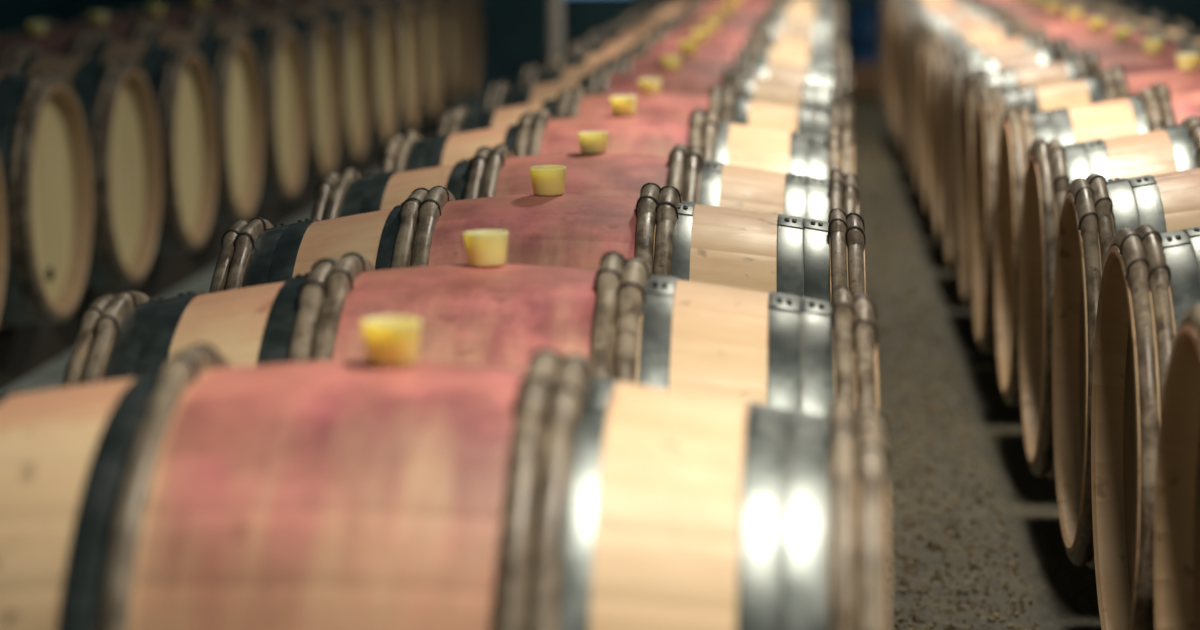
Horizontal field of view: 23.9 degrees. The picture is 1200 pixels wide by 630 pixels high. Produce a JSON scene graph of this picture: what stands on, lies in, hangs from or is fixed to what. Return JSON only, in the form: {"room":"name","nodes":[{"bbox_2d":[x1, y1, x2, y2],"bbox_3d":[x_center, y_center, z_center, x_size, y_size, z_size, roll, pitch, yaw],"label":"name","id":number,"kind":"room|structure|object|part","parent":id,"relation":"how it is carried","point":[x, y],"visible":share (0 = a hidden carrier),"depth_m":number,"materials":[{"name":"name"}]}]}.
{"room":"wine cellar","nodes":[
{"label":"wine cellar","id":0,"kind":"room"},
{"bbox_2d":[0,0,56,33],"bbox_3d":[-4.862,-1.773,8.372,0.200,3.610,23.000,0,8,5],"label":"wall","id":1,"kind":"structure","parent":0,"point":[14,14],"depth_m":19.06,"materials":[{"name":"black"}]},
{"bbox_2d":[5,81,1100,629],"bbox_3d":[0.240,0.069,8.221,10.000,0.100,23.000,0,8,5],"label":"floor","id":2,"kind":"structure","parent":0,"point":[1063,594],"depth_m":6.20,"materials":[{"name":"grey concrete"}]},
{"bbox_2d":[0,104,458,389],"bbox_3d":[-1.231,-0.427,10.936,0.070,0.137,10.019,0,8,5],"label":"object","id":3,"kind":"structure","parent":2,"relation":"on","point":[24,349],"depth_m":8.85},
{"bbox_2d":[0,72,92,327],"bbox_3d":[-1.826,-0.291,7.150,0.965,0.724,0.717,0,8,5],"label":"wine barrel","id":4,"kind":"object","parent":3,"relation":"on","point":[45,158],"visible":0.99,"depth_m":7.08,"materials":[{"name":"brown wood"}]},
{"bbox_2d":[0,44,161,289],"bbox_3d":[-1.764,-0.395,7.899,0.964,0.725,0.716,0,8,5],"label":"wine barrel","id":5,"kind":"object","parent":3,"relation":"on","point":[115,97],"visible":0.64,"depth_m":7.79,"materials":[{"name":"brown wood"}]},
{"bbox_2d":[0,30,217,253],"bbox_3d":[-1.703,-0.506,8.643,0.965,0.724,0.717,0,8,5],"label":"wine barrel","id":6,"kind":"object","parent":3,"relation":"on","point":[178,77],"visible":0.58,"depth_m":8.53,"materials":[{"name":"brown wood"}]},
{"bbox_2d":[27,21,45,33],"bbox_3d":[-1.708,-0.872,8.591,0.056,0.038,0.056,-5,10,-21],"label":"bung","id":7,"kind":"object","parent":6,"relation":"on","point":[35,27],"visible":1,"depth_m":8.57,"materials":[{"name":"plastic"}]},
{"bbox_2d":[0,18,262,224],"bbox_3d":[-1.647,-0.616,9.381,0.965,0.725,0.718,0,8,5],"label":"wine barrel","id":8,"kind":"object","parent":3,"relation":"on","point":[230,61],"visible":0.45,"depth_m":9.28,"materials":[{"name":"brown wood"}]},
{"bbox_2d":[90,11,106,22],"bbox_3d":[-1.651,-0.981,9.328,0.056,0.037,0.056,-2,7,-6],"label":"bung","id":9,"kind":"object","parent":8,"relation":"on","point":[96,16],"visible":1,"depth_m":9.31,"materials":[{"name":"plastic"}]},
{"bbox_2d":[22,10,306,201],"bbox_3d":[-1.575,-0.724,10.125,0.965,0.725,0.718,0,8,5],"label":"wine barrel","id":10,"kind":"object","parent":3,"relation":"on","point":[276,48],"visible":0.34,"depth_m":10.00,"materials":[{"name":"brown wood"}]},
{"bbox_2d":[148,3,162,13],"bbox_3d":[-1.579,-1.088,10.072,0.056,0.036,0.056,4,11,27],"label":"bung","id":11,"kind":"object","parent":10,"relation":"on","point":[156,8],"visible":1,"depth_m":10.05,"materials":[{"name":"plastic"}]},
{"bbox_2d":[74,3,339,180],"bbox_3d":[-1.522,-0.835,10.879,0.965,0.727,0.718,0,8,4],"label":"wine barrel","id":12,"kind":"object","parent":3,"relation":"on","point":[315,35],"visible":0.23,"depth_m":10.77,"materials":[{"name":"brown wood"}]},
{"bbox_2d":[194,0,207,5],"bbox_3d":[-1.526,-1.198,10.826,0.056,0.035,0.056,-4,9,-20],"label":"bung","id":13,"kind":"object","parent":12,"relation":"on","point":[196,2],"visible":1,"depth_m":10.81,"materials":[{"name":"plastic"}]},
{"bbox_2d":[166,0,397,146],"bbox_3d":[-1.401,-1.050,12.358,0.966,0.726,0.718,0,8,5],"label":"wine barrel","id":14,"kind":"object","parent":3,"relation":"on","point":[377,17],"visible":0.2,"depth_m":12.26,"materials":[{"name":"brown wood"}]},
{"bbox_2d":[548,0,562,55],"bbox_3d":[-0.234,-2.474,13.973,0.180,3.300,0.180,0,8,5],"label":"metal post","id":15,"kind":"object","parent":2,"relation":"on","point":[555,23],"visible":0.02,"depth_m":14.09,"materials":[{"name":"grey metal"}]},
{"bbox_2d":[847,1,880,63],"bbox_3d":[1.801,-1.785,18.671,0.344,0.550,0.344,0,8,5],"label":"drum","id":16,"kind":"object","parent":2,"relation":"on","point":[864,18],"visible":0.45,"depth_m":18.52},
{"bbox_3d":[1.798,-2.042,18.634,0.314,0.030,0.314,0,8,5],"label":"lid","id":17,"kind":"part","parent":16,"relation":"part of","materials":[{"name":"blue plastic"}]},
{"bbox_2d":[850,64,880,95],"bbox_3d":[1.650,-1.478,17.816,0.320,0.190,0.240,0,8,5],"label":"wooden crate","id":18,"kind":"object","parent":2,"relation":"on","point":[865,77],"visible":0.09,"depth_m":17.70,"materials":[{"name":"brown wood"}]},
{"bbox_2d":[852,109,1038,629],"bbox_3d":[0.880,-0.125,9.151,0.345,0.026,15.013,0,8,4],"label":"gravel","id":19,"kind":"object","parent":2,"relation":"on","point":[930,543],"visible":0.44,"depth_m":6.42,"materials":[{"name":"gravel"}]},
{"bbox_3d":[1.817,-0.142,8.835,0.070,0.108,12.474,0,8,4],"label":"support rail","id":20,"kind":"object","parent":2,"relation":"on","visible":0},
{"bbox_2d":[880,0,885,110],"bbox_3d":[1.925,-1.363,14.496,0.966,0.728,0.718,0,8,4],"label":"wine barrel","id":21,"kind":"object","parent":20,"relation":"on","point":[883,2],"visible":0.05,"depth_m":14.63,"materials":[{"name":"brown wood"}]},
{"bbox_2d":[891,0,1104,132],"bbox_3d":[1.833,-1.153,13.070,0.965,0.726,0.717,0,8,4],"label":"wine barrel","id":22,"kind":"object","parent":20,"relation":"on","point":[895,3],"visible":0.06,"depth_m":13.23,"materials":[{"name":"brown wood"}]},
{"bbox_2d":[908,1,1165,177],"bbox_3d":[1.684,-0.847,10.929,0.965,0.727,0.717,0,8,4],"label":"wine barrel","id":23,"kind":"object","parent":20,"relation":"on","point":[988,10],"visible":0.17,"depth_m":10.82,"materials":[{"name":"brown wood"}]},
{"bbox_2d":[1031,0,1043,4],"bbox_3d":[1.681,-1.212,10.877,0.056,0.042,0.056,-8,11,-43],"label":"bung","id":24,"kind":"object","parent":23,"relation":"on","point":[1033,2],"visible":1,"depth_m":10.86,"materials":[{"name":"plastic"}]},
{"bbox_2d":[923,15,1199,218],"bbox_3d":[1.581,-0.637,9.506,0.965,0.728,0.717,0,8,4],"label":"wine barrel","id":25,"kind":"object","parent":20,"relation":"on","point":[1020,27],"visible":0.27,"depth_m":9.39,"materials":[{"name":"brown wood"}]},
{"bbox_2d":[1065,9,1081,20],"bbox_3d":[1.578,-1.001,9.452,0.056,0.038,0.056,7,11,44],"label":"bung","id":26,"kind":"object","parent":25,"relation":"on","point":[1070,14],"visible":1,"depth_m":9.43,"materials":[{"name":"plastic"}]},
{"bbox_2d":[933,26,1199,244],"bbox_3d":[1.532,-0.532,8.793,0.966,0.725,0.719,0,8,4],"label":"wine barrel","id":27,"kind":"object","parent":20,"relation":"on","point":[1036,37],"visible":0.2,"depth_m":8.69,"materials":[{"name":"brown wood"}]},
{"bbox_2d":[1086,19,1104,30],"bbox_3d":[1.528,-0.895,8.741,0.056,0.036,0.056,-2,8,-2],"label":"bung","id":28,"kind":"object","parent":27,"relation":"on","point":[1092,24],"visible":1,"depth_m":8.72,"materials":[{"name":"plastic"}]},
{"bbox_2d":[958,50,1199,308],"bbox_3d":[1.430,-0.328,7.368,0.966,0.722,0.718,0,8,4],"label":"wine barrel","id":29,"kind":"object","parent":20,"relation":"on","point":[1079,66],"visible":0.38,"depth_m":7.26,"materials":[{"name":"brown wood"}]},
{"bbox_2d":[1142,38,1163,53],"bbox_3d":[1.426,-0.694,7.314,0.056,0.038,0.056,4,9,27],"label":"bung","id":30,"kind":"object","parent":29,"relation":"on","point":[1150,45],"visible":1,"depth_m":7.29,"materials":[{"name":"plastic"}]},
{"bbox_2d":[995,83,1199,406],"bbox_3d":[1.331,-0.123,5.942,0.965,0.727,0.717,0,8,4],"label":"wine barrel","id":31,"kind":"object","parent":20,"relation":"on","point":[1154,108],"visible":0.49,"depth_m":5.83,"materials":[{"name":"brown wood"}]},
{"bbox_2d":[1019,116,1199,478],"bbox_3d":[1.279,-0.015,5.229,0.966,0.729,0.719,0,8,4],"label":"wine barrel","id":32,"kind":"object","parent":20,"relation":"on","point":[1051,166],"visible":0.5,"depth_m":5.12,"materials":[{"name":"brown wood"}]},
{"bbox_2d":[1052,168,1199,568],"bbox_3d":[1.231,0.088,4.517,0.965,0.725,0.717,0,8,4],"label":"wine barrel","id":33,"kind":"object","parent":20,"relation":"on","point":[1094,208],"visible":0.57,"depth_m":4.45,"materials":[{"name":"brown wood"}]},
{"bbox_3d":[1.248,-0.141,8.875,0.070,0.108,12.474,0,8,4],"label":"support rail","id":34,"kind":"object","parent":2,"relation":"on","visible":0},
{"bbox_2d":[885,0,892,121],"bbox_3d":[1.878,-1.258,13.782,0.966,0.727,0.718,0,8,4],"label":"wine barrel","id":35,"kind":"object","parent":34,"relation":"on","point":[888,16],"visible":0.06,"depth_m":13.67,"materials":[{"name":"brown wood"}]},
{"bbox_2d":[894,0,1121,146],"bbox_3d":[1.776,-1.051,12.357,0.966,0.727,0.719,0,8,4],"label":"wine barrel","id":36,"kind":"object","parent":34,"relation":"on","point":[943,3],"visible":0.11,"depth_m":12.26,"materials":[{"name":"brown wood"}]},
{"bbox_2d":[900,0,1141,160],"bbox_3d":[1.727,-0.948,11.645,0.965,0.725,0.718,0,8,4],"label":"wine barrel","id":37,"kind":"object","parent":34,"relation":"on","point":[908,14],"visible":0.14,"depth_m":11.53,"materials":[{"name":"brown wood"}]},
{"bbox_2d":[915,9,1192,196],"bbox_3d":[1.632,-0.741,10.219,0.964,0.726,0.717,0,8,4],"label":"wine barrel","id":38,"kind":"object","parent":34,"relation":"on","point":[1000,18],"visible":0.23,"depth_m":10.10,"materials":[{"name":"brown wood"}]},
{"bbox_2d":[1046,1,1060,11],"bbox_3d":[1.628,-1.106,10.166,0.056,0.037,0.056,-1,7,3],"label":"bung","id":39,"kind":"object","parent":38,"relation":"on","point":[1054,6],"visible":1,"depth_m":10.14,"materials":[{"name":"plastic"}]},
{"bbox_2d":[944,35,1199,273],"bbox_3d":[1.480,-0.432,8.079,0.965,0.727,0.717,0,8,4],"label":"wine barrel","id":40,"kind":"object","parent":34,"relation":"on","point":[1055,51],"visible":0.21,"depth_m":7.97,"materials":[{"name":"brown wood"}]},
{"bbox_2d":[1111,27,1130,40],"bbox_3d":[1.476,-0.796,8.028,0.056,0.037,0.056,1,7,13],"label":"bung","id":41,"kind":"object","parent":40,"relation":"on","point":[1118,33],"visible":1,"depth_m":8.01,"materials":[{"name":"plastic"}]},
{"bbox_2d":[971,64,1199,355],"bbox_3d":[1.373,-0.225,6.654,0.964,0.729,0.717,0,8,4],"label":"wine barrel","id":42,"kind":"object","parent":34,"relation":"on","point":[1111,84],"visible":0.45,"depth_m":6.54,"materials":[{"name":"brown wood"}]},
{"bbox_2d":[1176,53,1199,70],"bbox_3d":[1.370,-0.589,6.602,0.056,0.039,0.056,5,9,30],"label":"bung","id":43,"kind":"object","parent":42,"relation":"on","point":[1185,61],"visible":1,"depth_m":6.58,"materials":[{"name":"plastic"}]},
{"bbox_2d":[1091,224,1199,629],"bbox_3d":[1.175,0.191,3.803,0.965,0.727,0.717,0,8,4],"label":"wine barrel","id":44,"kind":"object","parent":34,"relation":"on","point":[1150,278],"visible":0.77,"depth_m":3.87,"materials":[{"name":"brown wood"}]},
{"bbox_2d":[1154,303,1199,629],"bbox_3d":[1.126,0.293,3.090,0.966,0.728,0.718,0,8,4],"label":"wine barrel","id":45,"kind":"object","parent":34,"relation":"on","point":[1177,488],"visible":1,"depth_m":3.37,"materials":[{"name":"brown wood"}]},
{"bbox_3d":[-1.799,-0.427,10.983,0.070,0.137,10.019,0,8,5],"label":"support rail","id":46,"kind":"object","parent":2,"relation":"on","visible":0},
{"bbox_2d":[0,162,7,315],"bbox_3d":[-1.893,-0.184,6.407,0.966,0.727,0.718,0,8,4],"label":"wine barrel","id":47,"kind":"object","parent":46,"relation":"on","point":[3,211],"visible":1,"depth_m":6.64,"materials":[{"name":"brown wood"}]},
{"bbox_2d":[122,0,369,162],"bbox_3d":[-1.465,-0.939,11.614,0.965,0.724,0.717,0,8,5],"label":"wine barrel","id":48,"kind":"object","parent":46,"relation":"on","point":[347,25],"visible":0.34,"depth_m":11.52,"materials":[{"name":"brown wood"}]},
{"bbox_2d":[208,0,420,133],"bbox_3d":[-1.346,-1.155,13.107,0.965,0.726,0.716,0,8,4],"label":"wine barrel","id":49,"kind":"object","parent":46,"relation":"on","point":[404,15],"visible":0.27,"depth_m":13.16,"materials":[{"name":"brown wood"}]},
{"bbox_2d":[413,0,442,120],"bbox_3d":[-1.285,-1.264,13.851,0.965,0.727,0.717,0,8,4],"label":"wine barrel","id":50,"kind":"object","parent":46,"relation":"on","point":[427,11],"visible":0.23,"depth_m":13.91,"materials":[{"name":"brown wood"}]},
{"bbox_2d":[437,0,462,109],"bbox_3d":[-1.219,-1.371,14.603,0.966,0.728,0.719,0,8,5],"label":"wine barrel","id":51,"kind":"object","parent":46,"relation":"on","point":[449,10],"visible":0.2,"depth_m":14.67,"materials":[{"name":"brown wood"}]},
{"bbox_2d":[459,0,480,99],"bbox_3d":[-1.161,-1.481,15.343,0.965,0.728,0.718,0,8,5],"label":"wine barrel","id":52,"kind":"object","parent":46,"relation":"on","point":[470,17],"visible":0.18,"depth_m":15.46,"materials":[{"name":"brown wood"}]},
{"bbox_3d":[0.004,-0.101,8.819,0.070,0.071,13.090,0,8,5],"label":"support rail","id":53,"kind":"object","parent":2,"relation":"on","visible":0},
{"bbox_2d":[209,183,866,301],"bbox_3d":[-0.078,0.163,4.327,0.979,0.741,0.717,-1,8,5],"label":"wine barrel","id":54,"kind":"object","parent":53,"relation":"on","point":[684,240],"visible":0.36,"depth_m":4.15,"materials":[{"name":"brown wood"}]},
{"bbox_2d":[530,165,566,195],"bbox_3d":[-0.078,-0.203,4.272,0.056,0.043,0.056,4,9,29],"label":"bung","id":55,"kind":"object","parent":54,"relation":"on","point":[547,180],"visible":1,"depth_m":4.25,"materials":[{"name":"plastic"}]},
{"bbox_2d":[311,144,858,221],"bbox_3d":[-0.016,0.054,5.133,0.968,0.731,0.717,0,8,5],"label":"wine barrel","id":56,"kind":"object","parent":53,"relation":"on","point":[495,171],"visible":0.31,"depth_m":4.98,"materials":[{"name":"brown wood"}]},
{"bbox_2d":[578,131,608,152],"bbox_3d":[-0.012,-0.310,5.080,0.056,0.037,0.056,-3,7,-15],"label":"bung","id":57,"kind":"object","parent":56,"relation":"on","point":[589,141],"visible":1,"depth_m":5.06,"materials":[{"name":"plastic"}]},
{"bbox_2d":[380,108,853,179],"bbox_3d":[0.047,-0.068,5.918,0.969,0.731,0.717,0,8,5],"label":"wine barrel","id":58,"kind":"object","parent":53,"relation":"on","point":[535,133],"visible":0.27,"depth_m":5.75,"materials":[{"name":"brown wood"}]},
{"bbox_2d":[610,95,636,115],"bbox_3d":[0.049,-0.433,5.864,0.056,0.039,0.056,6,11,44],"label":"bung","id":59,"kind":"object","parent":58,"relation":"on","point":[625,105],"visible":1,"depth_m":5.84,"materials":[{"name":"plastic"}]},
{"bbox_2d":[436,85,853,144],"bbox_3d":[0.113,-0.178,6.697,0.969,0.732,0.719,0,8,4],"label":"wine barrel","id":60,"kind":"object","parent":53,"relation":"on","point":[575,102],"visible":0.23,"depth_m":6.55,"materials":[{"name":"brown wood"}]},
{"bbox_2d":[638,78,661,92],"bbox_3d":[0.118,-0.538,6.644,0.056,0.031,0.056,-8,12,-34],"label":"bung","id":61,"kind":"object","parent":60,"relation":"on","point":[647,85],"visible":1,"depth_m":6.62,"materials":[{"name":"plastic"}]},
{"bbox_2d":[619,2,844,25],"bbox_3d":[0.575,-0.988,12.259,0.967,0.729,0.717,0,8,5],"label":"wine barrel","id":62,"kind":"object","parent":53,"relation":"on","point":[693,8],"visible":0.14,"depth_m":12.13,"materials":[{"name":"brown wood"}]},
{"bbox_2d":[728,0,739,4],"bbox_3d":[0.578,-1.353,12.206,0.056,0.036,0.056,2,7,22],"label":"bung","id":63,"kind":"object","parent":62,"relation":"on","point":[735,2],"visible":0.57,"depth_m":12.19,"materials":[{"name":"plastic"}]},
{"bbox_2d":[633,0,842,16],"bbox_3d":[0.638,-1.107,13.062,0.969,0.731,0.718,0,8,4],"label":"wine barrel","id":64,"kind":"object","parent":53,"relation":"on","point":[637,12],"visible":0.13,"depth_m":12.93,"materials":[{"name":"brown wood"}]},
{"bbox_2d":[655,0,842,3],"bbox_3d":[0.769,-1.337,14.644,0.966,0.729,0.717,0,8,4],"label":"wine barrel","id":65,"kind":"object","parent":53,"relation":"on","point":[658,1],"visible":0.02,"depth_m":14.51,"materials":[{"name":"brown wood"}]},
{"bbox_3d":[0.572,-0.101,8.772,0.070,0.071,13.090,0,8,5],"label":"support rail","id":66,"kind":"object","parent":2,"relation":"on","visible":0},
{"bbox_2d":[0,343,887,629],"bbox_3d":[-0.213,0.391,2.725,0.978,0.738,0.717,1,8,5],"label":"wine barrel","id":67,"kind":"object","parent":66,"relation":"on","point":[199,491],"visible":0.99,"depth_m":2.48,"materials":[{"name":"brown wood"}]},
{"bbox_2d":[361,316,420,366],"bbox_3d":[-0.196,0.025,2.669,0.056,0.041,0.056,-1,9,2],"label":"bung","id":68,"kind":"object","parent":67,"relation":"on","point":[390,341],"visible":1,"depth_m":2.65,"materials":[{"name":"plastic"}]},
{"bbox_2d":[61,251,879,415],"bbox_3d":[-0.143,0.284,3.519,0.966,0.728,0.717,0,8,4],"label":"wine barrel","id":69,"kind":"object","parent":66,"relation":"on","point":[637,326],"visible":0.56,"depth_m":3.33,"materials":[{"name":"brown wood"}]},
{"bbox_2d":[463,229,508,266],"bbox_3d":[-0.139,-0.082,3.466,0.056,0.041,0.056,-3,7,-8],"label":"bung","id":70,"kind":"object","parent":69,"relation":"on","point":[483,247],"visible":1,"depth_m":3.45,"materials":[{"name":"plastic"}]},
{"bbox_2d":[481,64,851,111],"bbox_3d":[0.183,-0.301,7.504,0.966,0.728,0.717,0,8,5],"label":"wine barrel","id":71,"kind":"object","parent":66,"relation":"on","point":[604,80],"visible":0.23,"depth_m":7.35,"materials":[{"name":"brown wood"}]},
{"bbox_2d":[660,55,680,69],"bbox_3d":[0.186,-0.664,7.451,0.056,0.038,0.056,7,11,42],"label":"bung","id":72,"kind":"object","parent":71,"relation":"on","point":[669,62],"visible":1,"depth_m":7.43,"materials":[{"name":"plastic"}]},
{"bbox_2d":[518,49,851,87],"bbox_3d":[0.252,-0.413,8.294,0.971,0.736,0.717,0,8,5],"label":"wine barrel","id":73,"kind":"object","parent":66,"relation":"on","point":[629,60],"visible":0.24,"depth_m":8.16,"materials":[{"name":"brown wood"}]},
{"bbox_2d":[679,40,698,54],"bbox_3d":[0.258,-0.778,8.242,0.056,0.040,0.056,-6,10,-40],"label":"bung","id":74,"kind":"object","parent":73,"relation":"on","point":[687,47],"visible":1,"depth_m":8.22,"materials":[{"name":"plastic"}]},
{"bbox_2d":[545,36,849,70],"bbox_3d":[0.317,-0.528,9.088,0.966,0.729,0.716,0,8,5],"label":"wine barrel","id":75,"kind":"object","parent":66,"relation":"on","point":[647,48],"visible":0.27,"depth_m":8.95,"materials":[{"name":"brown wood"}]},
{"bbox_2d":[692,29,709,41],"bbox_3d":[0.321,-0.891,9.034,0.056,0.037,0.056,-5,10,-25],"label":"bung","id":76,"kind":"object","parent":75,"relation":"on","point":[701,35],"visible":0.91,"depth_m":9.01,"materials":[{"name":"plastic"}]},
{"bbox_2d":[568,27,847,55],"bbox_3d":[0.378,-0.637,9.883,0.970,0.732,0.717,0,8,5],"label":"wine barrel","id":77,"kind":"object","parent":66,"relation":"on","point":[660,36],"visible":0.18,"depth_m":9.76,"materials":[{"name":"brown wood"}]},
{"bbox_2d":[702,20,718,31],"bbox_3d":[0.383,-1.004,9.831,0.056,0.040,0.056,6,10,40],"label":"bung","id":78,"kind":"object","parent":77,"relation":"on","point":[712,25],"visible":0.91,"depth_m":9.81,"materials":[{"name":"plastic"}]},
{"bbox_2d":[586,16,844,45],"bbox_3d":[0.439,-0.760,10.676,0.969,0.732,0.716,0,8,4],"label":"wine barrel","id":79,"kind":"object","parent":66,"relation":"on","point":[671,26],"visible":0.15,"depth_m":10.54,"materials":[{"name":"brown wood"}]},
{"bbox_2d":[711,12,725,20],"bbox_3d":[0.445,-1.120,10.623,0.056,0.032,0.056,3,9,22],"label":"bung","id":80,"kind":"object","parent":79,"relation":"on","point":[720,16],"visible":0.89,"depth_m":10.60,"materials":[{"name":"plastic"}]},
{"bbox_2d":[604,10,845,41],"bbox_3d":[0.509,-0.870,11.466,0.969,0.733,0.718,0,8,5],"label":"wine barrel","id":81,"kind":"object","parent":66,"relation":"on","point":[684,16],"visible":0.17,"depth_m":11.34,"materials":[{"name":"brown wood"}]},
{"bbox_2d":[720,4,733,13],"bbox_3d":[0.513,-1.233,11.413,0.056,0.037,0.056,-9,11,-44],"label":"bung","id":82,"kind":"object","parent":81,"relation":"on","point":[728,8],"visible":0.87,"depth_m":11.39,"materials":[{"name":"plastic"}]},
{"bbox_2d":[645,0,843,14],"bbox_3d":[0.707,-1.217,13.846,0.969,0.730,0.716,0,8,5],"label":"wine barrel","id":83,"kind":"object","parent":66,"relation":"on","point":[649,5],"visible":0.08,"depth_m":13.73,"materials":[{"name":"brown wood"}]},
{"bbox_2d":[56,0,1199,80],"bbox_3d":[1.162,-3.433,19.422,10.000,3.610,0.250,0,8,5],"label":"wall","id":84,"kind":"structure","parent":0,"point":[513,33],"depth_m":19.64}
]}

